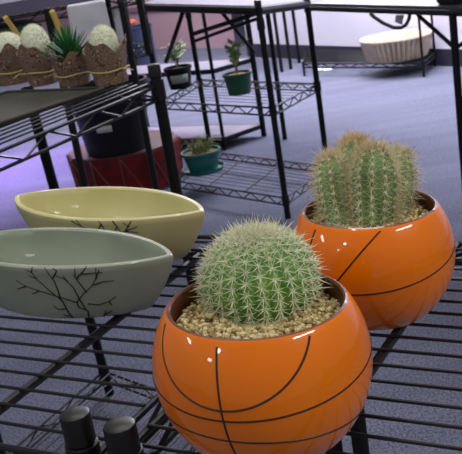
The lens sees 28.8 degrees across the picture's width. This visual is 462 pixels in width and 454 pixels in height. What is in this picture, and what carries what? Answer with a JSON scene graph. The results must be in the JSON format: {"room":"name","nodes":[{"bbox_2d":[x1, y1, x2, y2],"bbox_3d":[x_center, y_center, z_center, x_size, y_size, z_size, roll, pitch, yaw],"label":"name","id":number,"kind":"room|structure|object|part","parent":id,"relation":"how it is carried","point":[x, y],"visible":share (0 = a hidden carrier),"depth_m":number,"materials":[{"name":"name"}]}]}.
{"room":"plant shop","nodes":[
{"label":"plant shop","id":0,"kind":"room"},
{"bbox_2d":[1,0,235,48],"bbox_3d":[-2.610,-3.656,11.450,0.075,2.800,7.530,-23,23,-37],"label":"wall","id":1,"kind":"structure","parent":0,"point":[163,23],"depth_m":9.69,"materials":[{"name":"pink paint"}]},
{"bbox_2d":[0,7,137,19],"bbox_3d":[-2.460,-2.737,11.675,0.022,0.050,7.465,-23,23,-37],"label":"trim","id":2,"kind":"structure","parent":1,"relation":"attached to","point":[133,9],"depth_m":11.35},
{"bbox_2d":[0,14,461,453],"bbox_3d":[-0.586,-0.490,5.600,13.000,0.100,15.000,-9,18,0],"label":"floor","id":3,"kind":"structure","parent":0,"point":[417,109],"depth_m":4.07,"materials":[{"name":"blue carpet"}]},
{"bbox_2d":[0,0,159,189],"bbox_3d":[-0.809,-0.245,3.170,1.195,1.027,0.819,-16,19,-18],"label":"wire rack","id":4,"kind":"object","parent":3,"relation":"on","point":[7,7],"depth_m":3.08,"materials":[{"name":"black metal"}]},
{"bbox_3d":[-0.637,-0.562,2.789,0.020,0.206,0.144,1,21,27],"label":"yellow slat","id":5,"kind":"part","parent":4,"relation":"part of","materials":[{"name":"yellow wood"}]},
{"bbox_2d":[0,19,41,34],"bbox_3d":[-1.063,-0.588,3.170,0.780,0.143,0.300,-16,19,-18],"label":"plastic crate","id":6,"kind":"object","parent":4,"relation":"on","point":[2,25],"visible":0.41,"depth_m":3.15,"materials":[{"name":"plastic"}]},
{"bbox_3d":[-0.521,-0.584,2.806,0.020,0.198,0.117,-6,19,11],"label":"yellow slat","id":7,"kind":"part","parent":4,"relation":"part of","materials":[{"name":"yellow wood"}]},
{"bbox_3d":[-0.501,-0.217,2.978,0.025,1.000,0.025,-9,18,0],"label":"post","id":8,"kind":"part","parent":4,"relation":"part of","materials":[{"name":"black metal"}]},
{"bbox_2d":[0,0,136,29],"bbox_3d":[-0.943,-0.710,3.183,1.175,0.040,0.455,-16,19,-18],"label":"wire shelf","id":9,"kind":"object","parent":4,"relation":"attached to","point":[46,7],"depth_m":3.05,"materials":[{"name":"black metal"}]},
{"bbox_2d":[0,40,149,85],"bbox_3d":[-0.915,-0.538,3.240,1.175,0.040,0.455,-16,19,-18],"label":"wire shelf","id":10,"kind":"object","parent":4,"relation":"attached to","point":[130,50],"depth_m":3.20,"materials":[{"name":"black metal"}]},
{"bbox_2d":[67,0,110,45],"bbox_3d":[-0.453,-0.628,2.914,0.131,0.191,0.124,-11,18,-6],"label":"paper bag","id":11,"kind":"object","parent":4,"relation":"on","point":[86,15],"visible":0.44,"depth_m":2.84,"materials":[{"name":"white paper"}]},
{"bbox_3d":[-0.481,-0.837,3.595,0.025,0.230,0.025,-9,18,0],"label":"post","id":12,"kind":"part","parent":4,"relation":"part of","materials":[{"name":"black metal"}]},
{"bbox_2d":[113,5,123,44],"bbox_3d":[-0.391,-0.721,3.233,0.044,0.148,0.063,-11,18,-6],"label":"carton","id":13,"kind":"object","parent":4,"relation":"on","point":[117,18],"visible":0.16,"depth_m":3.20,"materials":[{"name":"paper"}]},
{"bbox_3d":[-0.304,-0.327,3.231,0.024,0.987,0.024,-9,18,0],"label":"post","id":14,"kind":"part","parent":4,"relation":"part of","materials":[{"name":"black metal"}]},
{"bbox_3d":[-0.311,-0.730,3.192,0.025,0.230,0.025,-9,18,0],"label":"post","id":15,"kind":"part","parent":4,"relation":"part of","materials":[{"name":"black metal"}]},
{"bbox_2d":[0,63,197,453],"bbox_3d":[-0.397,0.176,1.898,0.448,0.909,0.825,1,21,29],"label":"wire rack","id":16,"kind":"object","parent":3,"relation":"on","point":[156,85],"visible":0.52,"depth_m":1.91,"materials":[{"name":"black metal"}]},
{"bbox_3d":[-0.394,0.329,1.478,0.025,0.880,0.025,-9,18,0],"label":"post","id":17,"kind":"part","parent":16,"relation":"part of","materials":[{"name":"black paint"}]},
{"bbox_2d":[0,31,27,85],"bbox_3d":[-0.548,-0.421,2.234,0.103,0.130,0.112,-12,18,-10],"label":"cactus","id":18,"kind":"object","parent":16,"relation":"on","point":[10,67],"visible":0.77,"depth_m":2.21,"materials":[{"name":"brown plant"}]},
{"bbox_3d":[-0.553,-0.441,2.234,0.083,0.085,0.084,5,23,38],"label":"woolly stem","id":19,"kind":"part","parent":18,"relation":"part of","materials":[{"name":"white plant"}]},
{"bbox_2d":[13,23,57,86],"bbox_3d":[-0.462,-0.410,2.134,0.094,0.146,0.104,-5,19,14],"label":"cactus","id":20,"kind":"object","parent":16,"relation":"on","point":[35,66],"visible":0.97,"depth_m":2.11,"materials":[{"name":"brown plant"}]},
{"bbox_3d":[-0.463,-0.431,2.132,0.069,0.100,0.070,-22,22,-34],"label":"woolly stem","id":21,"kind":"part","parent":20,"relation":"part of","materials":[{"name":"white plant"}]},
{"bbox_2d":[0,86,104,126],"bbox_3d":[-0.528,-0.214,1.789,0.306,0.010,0.505,4,22,35],"label":"serving tray","id":22,"kind":"object","parent":16,"relation":"on","point":[15,105],"visible":1,"depth_m":1.87,"materials":[{"name":"grey plastic"}]},
{"bbox_2d":[38,25,90,86],"bbox_3d":[-0.368,-0.392,2.050,0.139,0.136,0.142,-15,19,-16],"label":"succulent","id":23,"kind":"object","parent":16,"relation":"on","point":[70,66],"visible":0.94,"depth_m":2.03,"materials":[{"name":"green plant"}]},
{"bbox_3d":[-0.400,0.072,2.272,0.025,0.873,0.155,-8,18,5],"label":"post","id":24,"kind":"part","parent":16,"relation":"part of","materials":[{"name":"black metal"}]},
{"bbox_2d":[0,84,156,171],"bbox_3d":[-0.477,-0.175,1.724,0.406,0.039,0.685,1,21,29],"label":"wire shelf","id":25,"kind":"object","parent":16,"relation":"attached to","point":[151,87],"depth_m":1.71,"materials":[{"name":"black metal"}]},
{"bbox_2d":[6,371,195,453],"bbox_3d":[-0.339,0.543,2.017,0.421,0.039,0.791,1,21,29],"label":"wire shelf","id":26,"kind":"object","parent":16,"relation":"attached to","point":[103,375],"depth_m":2.26,"materials":[{"name":"black metal"}]},
{"bbox_2d":[82,24,132,86],"bbox_3d":[-0.270,-0.383,1.979,0.111,0.132,0.100,-8,18,4],"label":"cactus","id":27,"kind":"object","parent":16,"relation":"on","point":[105,58],"visible":1,"depth_m":1.95,"materials":[{"name":"brown plant"}]},
{"bbox_3d":[-0.278,-0.400,1.975,0.063,0.087,0.064,8,25,42],"label":"woolly stem","id":28,"kind":"part","parent":27,"relation":"part of","materials":[{"name":"white plant"}]},
{"bbox_3d":[-0.092,0.086,2.019,0.025,0.905,0.025,-9,18,0],"label":"post","id":29,"kind":"part","parent":16,"relation":"part of","materials":[{"name":"black metal"}]},
{"bbox_2d":[66,130,182,189],"bbox_3d":[-0.526,-0.315,4.548,0.585,0.212,0.585,-9,18,0],"label":"plant stand","id":30,"kind":"object","parent":3,"relation":"on","point":[129,170],"visible":0.42,"depth_m":4.31,"materials":[{"name":"red paint"}]},
{"bbox_3d":[-0.776,-0.257,4.506,0.025,0.208,0.117,-18,20,-25],"label":"brass rod","id":31,"kind":"part","parent":30,"relation":"part of","materials":[{"name":"metal"}]},
{"bbox_3d":[-0.714,-0.229,4.390,0.117,0.208,0.025,3,22,32],"label":"brass rod","id":32,"kind":"part","parent":30,"relation":"part of","materials":[{"name":"gold metal"}]},
{"bbox_3d":[-0.601,-0.223,4.316,0.117,0.208,0.025,-8,18,4],"label":"brass rod","id":33,"kind":"part","parent":30,"relation":"part of","materials":[{"name":"gold metal"}]},
{"bbox_2d":[68,74,147,157],"bbox_3d":[-0.576,-0.535,4.365,0.398,0.330,0.398,-9,18,0],"label":"nursery pot","id":34,"kind":"object","parent":30,"relation":"on","point":[123,136],"visible":0.43,"depth_m":4.25,"materials":[{"name":"black plastic"}]},
{"bbox_3d":[-0.542,-0.411,4.516,0.555,0.006,0.555,-9,18,0],"label":"panel","id":35,"kind":"part","parent":30,"relation":"part of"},
{"bbox_3d":[-0.468,-0.241,4.305,0.117,0.208,0.025,-18,20,-25],"label":"brass rod","id":36,"kind":"part","parent":30,"relation":"part of","materials":[{"name":"gold metal"}]},
{"bbox_3d":[-0.350,-0.278,4.359,0.025,0.208,0.117,3,22,32],"label":"brass rod","id":37,"kind":"part","parent":30,"relation":"part of","materials":[{"name":"gold metal"}]},
{"bbox_3d":[-0.275,-0.368,4.592,0.025,0.208,0.117,-18,20,-25],"label":"brass rod","id":38,"kind":"part","parent":30,"relation":"part of","materials":[{"name":"gold metal"}]},
{"bbox_2d":[130,19,136,24],"bbox_3d":[-0.889,-1.671,8.340,0.116,0.495,0.119,4,22,35],"label":"flower","id":39,"kind":"object","parent":3,"relation":"on","point":[133,22],"visible":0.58,"depth_m":8.24,"materials":[{"name":"plant"}]},
{"bbox_2d":[126,23,156,84],"bbox_3d":[-0.748,-1.400,7.431,0.282,0.512,0.282,-9,18,0],"label":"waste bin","id":40,"kind":"object","parent":3,"relation":"on","point":[136,29],"visible":0.18,"depth_m":7.31,"materials":[{"name":"blue plastic"}]},
{"bbox_2d":[0,230,342,453],"bbox_3d":[-0.339,0.439,1.204,0.915,0.828,0.483,1,21,29],"label":"wire rack","id":41,"kind":"object","parent":3,"relation":"on","point":[76,422],"visible":0.29,"depth_m":0.81,"materials":[{"name":"black metal"}]},
{"bbox_2d":[0,227,172,317],"bbox_3d":[-0.190,0.050,0.981,0.325,0.064,0.116,3,22,32],"label":"planter","id":42,"kind":"object","parent":41,"relation":"on","point":[48,272],"visible":1,"depth_m":0.93,"materials":[{"name":"grey ceramic"}]},
{"bbox_2d":[14,186,203,259],"bbox_3d":[-0.155,-0.001,1.119,0.328,0.064,0.123,5,23,38],"label":"planter","id":43,"kind":"object","parent":41,"relation":"on","point":[174,221],"visible":0.71,"depth_m":1.11,"materials":[{"name":"yellow ceramic"}]},
{"bbox_2d":[0,230,220,453],"bbox_3d":[-0.394,0.099,1.092,0.909,0.031,0.474,1,21,29],"label":"wire shelf","id":44,"kind":"object","parent":41,"relation":"attached to","point":[93,447],"depth_m":0.83,"materials":[{"name":"black metal"}]},
{"bbox_3d":[0.148,0.382,1.183,0.021,0.800,0.021,-9,18,0],"label":"post","id":45,"kind":"part","parent":41,"relation":"part of","materials":[{"name":"black metal"}]},
{"bbox_2d":[93,0,266,149],"bbox_3d":[-0.337,-0.936,5.136,0.932,0.950,0.319,3,22,32],"label":"shelf unit","id":46,"kind":"object","parent":3,"relation":"on","point":[231,131],"visible":0.62,"depth_m":5.06,"materials":[{"name":"black paint"}]},
{"bbox_3d":[-0.579,-1.000,5.447,0.031,0.950,0.031,-9,18,0],"label":"leg","id":47,"kind":"part","parent":46,"relation":"part of","materials":[{"name":"black paint"}]},
{"bbox_3d":[-0.337,-0.901,5.149,0.922,0.024,0.316,3,22,32],"label":"board rail","id":48,"kind":"part","parent":46,"relation":"part of","materials":[{"name":"black paint"}]},
{"bbox_3d":[-0.279,-0.545,5.268,0.922,0.024,0.316,3,22,32],"label":"board rail","id":49,"kind":"part","parent":46,"relation":"part of","materials":[{"name":"black paint"}]},
{"bbox_3d":[-0.106,-0.871,4.828,0.020,0.950,0.020,-9,18,0],"label":"leg","id":50,"kind":"part","parent":46,"relation":"part of","materials":[{"name":"black paint"}]},
{"bbox_3d":[0.117,-0.967,5.008,0.031,0.950,0.031,-9,18,0],"label":"leg","id":51,"kind":"part","parent":46,"relation":"part of","materials":[{"name":"black paint"}]},
{"bbox_2d":[143,0,327,218],"bbox_3d":[-0.014,-0.647,3.993,0.462,1.023,1.000,-23,23,-36],"label":"wire rack","id":52,"kind":"object","parent":3,"relation":"on","point":[248,9],"visible":0.73,"depth_m":3.80,"materials":[{"name":"black metal"}]},
{"bbox_3d":[-0.328,-0.612,4.047,0.025,1.020,0.025,-9,18,0],"label":"post","id":53,"kind":"part","parent":52,"relation":"part of","materials":[{"name":"black metal"}]},
{"bbox_2d":[159,37,191,89],"bbox_3d":[-0.260,-0.779,4.279,0.141,0.236,0.137,-9,18,0],"label":"potted plant","id":54,"kind":"object","parent":52,"relation":"on","point":[178,76],"visible":0.88,"depth_m":4.26,"materials":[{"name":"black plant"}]},
{"bbox_3d":[-0.271,-0.812,4.279,0.075,0.127,0.046,-22,22,-34],"label":"stem","id":55,"kind":"part","parent":54,"relation":"part of","materials":[{"name":"plant"}]},
{"bbox_3d":[-0.248,-0.716,4.300,0.137,0.102,0.137,-9,18,0],"label":"pot","id":56,"kind":"part","parent":54,"relation":"part of","materials":[{"name":"black plastic"}]},
{"bbox_3d":[-0.157,-0.720,4.502,0.025,0.885,0.025,-9,18,0],"label":"post","id":57,"kind":"part","parent":52,"relation":"part of","materials":[{"name":"black metal"}]},
{"bbox_2d":[179,134,224,176],"bbox_3d":[-0.134,-0.345,4.222,0.221,0.166,0.210,-9,18,0],"label":"potted plant","id":58,"kind":"object","parent":52,"relation":"on","point":[201,159],"visible":1,"depth_m":4.18,"materials":[{"name":"green plant"}]},
{"bbox_3d":[-0.135,-0.313,4.234,0.188,0.099,0.188,-9,18,0],"label":"pot","id":59,"kind":"part","parent":58,"relation":"part of","materials":[{"name":"teal plastic"}]},
{"bbox_3d":[-0.063,-0.953,3.890,0.462,0.117,0.999,-23,23,-36],"label":"edge rail","id":60,"kind":"part","parent":52,"relation":"part of","materials":[{"name":"black metal"}]},
{"bbox_2d":[222,39,251,95],"bbox_3d":[0.016,-0.694,3.872,0.129,0.247,0.143,4,22,34],"label":"potted plant","id":61,"kind":"object","parent":52,"relation":"on","point":[238,82],"visible":1,"depth_m":3.85,"materials":[{"name":"green plant"}]},
{"bbox_3d":[0.022,-0.719,3.861,0.023,0.133,0.059,3,22,33],"label":"stem","id":62,"kind":"part","parent":61,"relation":"part of","materials":[{"name":"plant"}]},
{"bbox_3d":[0.032,-0.624,3.901,0.129,0.092,0.129,-9,18,0],"label":"pot","id":63,"kind":"part","parent":61,"relation":"part of","materials":[{"name":"green plastic"}]},
{"bbox_2d":[166,79,316,115],"bbox_3d":[-0.004,-0.584,4.013,0.434,0.041,0.974,-23,23,-36],"label":"wire shelf","id":64,"kind":"object","parent":52,"relation":"attached to","point":[272,108],"depth_m":3.88,"materials":[{"name":"black metal"}]},
{"bbox_2d":[180,152,317,204],"bbox_3d":[0.053,-0.234,4.130,0.434,0.041,0.974,-23,23,-36],"label":"wire shelf","id":65,"kind":"object","parent":52,"relation":"attached to","point":[285,200],"depth_m":4.02,"materials":[{"name":"black metal"}]},
{"bbox_3d":[0.167,-0.447,3.541,0.025,0.875,0.025,-9,18,0],"label":"post","id":66,"kind":"part","parent":52,"relation":"part of","materials":[{"name":"black metal"}]},
{"bbox_3d":[0.378,-0.578,3.895,0.025,0.835,0.025,-9,18,0],"label":"post","id":67,"kind":"part","parent":52,"relation":"part of","materials":[{"name":"black metal"}]},
{"bbox_2d":[265,14,286,139],"bbox_3d":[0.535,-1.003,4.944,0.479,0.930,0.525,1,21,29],"label":"table leg","id":68,"kind":"object","parent":3,"relation":"on","point":[268,17],"visible":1,"depth_m":4.88,"materials":[{"name":"black paint"}]},
{"bbox_2d":[103,241,461,453],"bbox_3d":[0.456,0.457,0.768,0.895,0.824,0.482,1,21,29],"label":"wire rack","id":69,"kind":"object","parent":3,"relation":"on","point":[121,435],"visible":0.21,"depth_m":0.70,"materials":[{"name":"black metal"}]},
{"bbox_2d":[152,272,372,453],"bbox_3d":[0.023,0.102,0.659,0.160,0.112,0.160,-16,19,-18],"label":"flower pot","id":70,"kind":"object","parent":69,"relation":"on","point":[302,391],"visible":0.83,"depth_m":0.59,"materials":[{"name":"orange ceramic"}]},
{"bbox_2d":[175,292,340,338],"bbox_3d":[0.019,0.065,0.647,0.126,0.016,0.126,-9,18,0],"label":"gravel","id":71,"kind":"object","parent":70,"relation":"in","point":[191,319],"visible":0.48,"depth_m":0.64,"materials":[{"name":"beige gravel"}]},
{"bbox_2d":[191,213,331,326],"bbox_3d":[0.020,0.037,0.669,0.109,0.094,0.108,-9,18,0],"label":"cactus","id":72,"kind":"object","parent":70,"relation":"in","point":[256,272],"visible":0.91,"depth_m":0.64,"materials":[{"name":"plant"}]},
{"bbox_3d":[0.021,0.037,0.670,0.085,0.070,0.085,-9,18,0],"label":"stem","id":73,"kind":"part","parent":72,"relation":"part of","materials":[{"name":"green plant"}]},
{"bbox_3d":[0.180,0.382,1.166,0.021,0.800,0.021,-9,18,0],"label":"post","id":74,"kind":"part","parent":69,"relation":"part of","materials":[{"name":"black metal"}]},
{"bbox_2d":[294,191,455,330],"bbox_3d":[0.131,0.029,0.833,0.151,0.105,0.150,-9,18,0],"label":"flower pot","id":75,"kind":"object","parent":69,"relation":"on","point":[396,274],"visible":0.62,"depth_m":0.77,"materials":[{"name":"orange ceramic"}]},
{"bbox_2d":[303,126,427,227],"bbox_3d":[0.124,-0.039,0.839,0.112,0.108,0.137,2,22,32],"label":"cactus","id":76,"kind":"object","parent":75,"relation":"in","point":[370,184],"visible":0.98,"depth_m":0.81,"materials":[{"name":"plant"}]},
{"bbox_2d":[310,205,428,227],"bbox_3d":[0.127,-0.006,0.822,0.118,0.015,0.118,-9,18,0],"label":"gravel","id":77,"kind":"object","parent":75,"relation":"in","point":[418,212],"visible":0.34,"depth_m":0.81,"materials":[{"name":"beige gravel"}]},
{"bbox_2d":[272,11,300,71],"bbox_3d":[0.401,-1.681,7.203,0.264,0.830,0.500,-9,18,0],"label":"table","id":78,"kind":"object","parent":3,"relation":"on","point":[292,12],"visible":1,"depth_m":7.20,"materials":[{"name":"black paint"}]},
{"bbox_3d":[0.348,-1.617,7.085,0.027,0.800,0.028,-9,18,0],"label":"leg","id":79,"kind":"part","parent":78,"relation":"part of","materials":[{"name":"black paint"}]},
{"bbox_3d":[0.424,-1.654,7.158,0.027,0.800,0.028,-9,18,0],"label":"leg","id":80,"kind":"part","parent":78,"relation":"part of","materials":[{"name":"black paint"}]},
{"bbox_3d":[0.511,-1.744,7.387,0.027,0.800,0.028,-9,18,0],"label":"leg","id":81,"kind":"part","parent":78,"relation":"part of","materials":[{"name":"black paint"}]},
{"bbox_2d":[302,15,436,76],"bbox_3d":[0.864,-1.468,6.670,0.494,0.623,1.611,-21,21,-31],"label":"wire rack","id":82,"kind":"object","parent":3,"relation":"on","point":[330,56],"visible":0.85,"depth_m":6.59,"materials":[{"name":"black metal"}]},
{"bbox_3d":[0.553,-1.203,6.846,0.018,0.110,0.018,-9,18,0],"label":"post","id":83,"kind":"part","parent":82,"relation":"part of","materials":[{"name":"black metal"}]},
{"bbox_2d":[303,50,434,67],"bbox_3d":[0.898,-1.252,6.742,0.484,0.045,1.599,-21,21,-31],"label":"wire shelf","id":84,"kind":"object","parent":82,"relation":"attached to","point":[330,56],"depth_m":6.68,"materials":[{"name":"black metal"}]},
{"bbox_2d":[359,29,431,63],"bbox_3d":[1.163,-1.266,6.325,0.503,0.160,0.503,-9,18,0],"label":"bowl","id":85,"kind":"object","parent":82,"relation":"on","point":[399,45],"visible":0.93,"depth_m":6.18,"materials":[{"name":"white ceramic"}]},
{"bbox_3d":[1.259,-1.306,5.995,0.018,0.620,0.018,-9,18,0],"label":"post","id":86,"kind":"part","parent":82,"relation":"part of","materials":[{"name":"black metal"}]},
{"bbox_3d":[1.408,-1.433,6.304,0.018,0.620,0.018,-9,18,0],"label":"post","id":87,"kind":"part","parent":82,"relation":"part of","materials":[{"name":"black metal"}]},
{"bbox_2d":[309,0,461,184],"bbox_3d":[0.940,-0.428,3.208,0.617,0.812,1.476,-16,19,-20],"label":"work table","id":88,"kind":"object","parent":3,"relation":"on","point":[418,8],"visible":1,"depth_m":2.97,"materials":[{"name":"grey laminate"}]},
{"bbox_3d":[0.618,-0.715,2.989,0.022,0.022,1.476,-16,19,-20],"label":"edge rail","id":89,"kind":"part","parent":88,"relation":"part of","materials":[{"name":"black paint"}]},
{"bbox_2d":[369,12,410,29],"bbox_3d":[0.543,-0.704,3.061,0.144,0.074,0.018,-5,19,12],"label":"power cable","id":90,"kind":"object","parent":88,"relation":"hanging from","point":[371,14],"visible":0.95,"depth_m":3.06,"materials":[{"name":"black rubber"}]},
{"bbox_2d":[395,15,403,24],"bbox_3d":[0.576,-0.708,3.077,0.033,0.036,0.007,-5,19,13],"label":"tag","id":91,"kind":"object","parent":90,"relation":"hanging from","point":[399,18],"visible":1,"depth_m":3.08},
{"bbox_2d":[436,0,461,4],"bbox_3d":[0.733,-0.768,2.888,0.120,0.088,0.100,-16,19,-20],"label":"storage box","id":92,"kind":"object","parent":88,"relation":"on","point":[447,2],"visible":1,"depth_m":2.86,"materials":[{"name":"black plastic"}]},
{"bbox_3d":[0.753,-0.294,2.937,0.025,0.786,0.025,-9,18,0],"label":"leg","id":93,"kind":"part","parent":88,"relation":"part of","materials":[{"name":"black paint"}]},
{"bbox_2d":[245,0,461,48],"bbox_3d":[1.812,-2.321,5.281,0.120,2.800,6.558,-20,21,-29],"label":"wall","id":94,"kind":"structure","parent":0,"point":[329,28],"depth_m":7.16,"materials":[{"name":"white paint"}]},
{"bbox_2d":[246,44,461,66],"bbox_3d":[1.961,-1.044,5.666,0.015,0.120,6.558,-20,21,-29],"label":"baseboard","id":95,"kind":"structure","parent":94,"relation":"attached to","point":[443,56],"depth_m":7.33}
]}

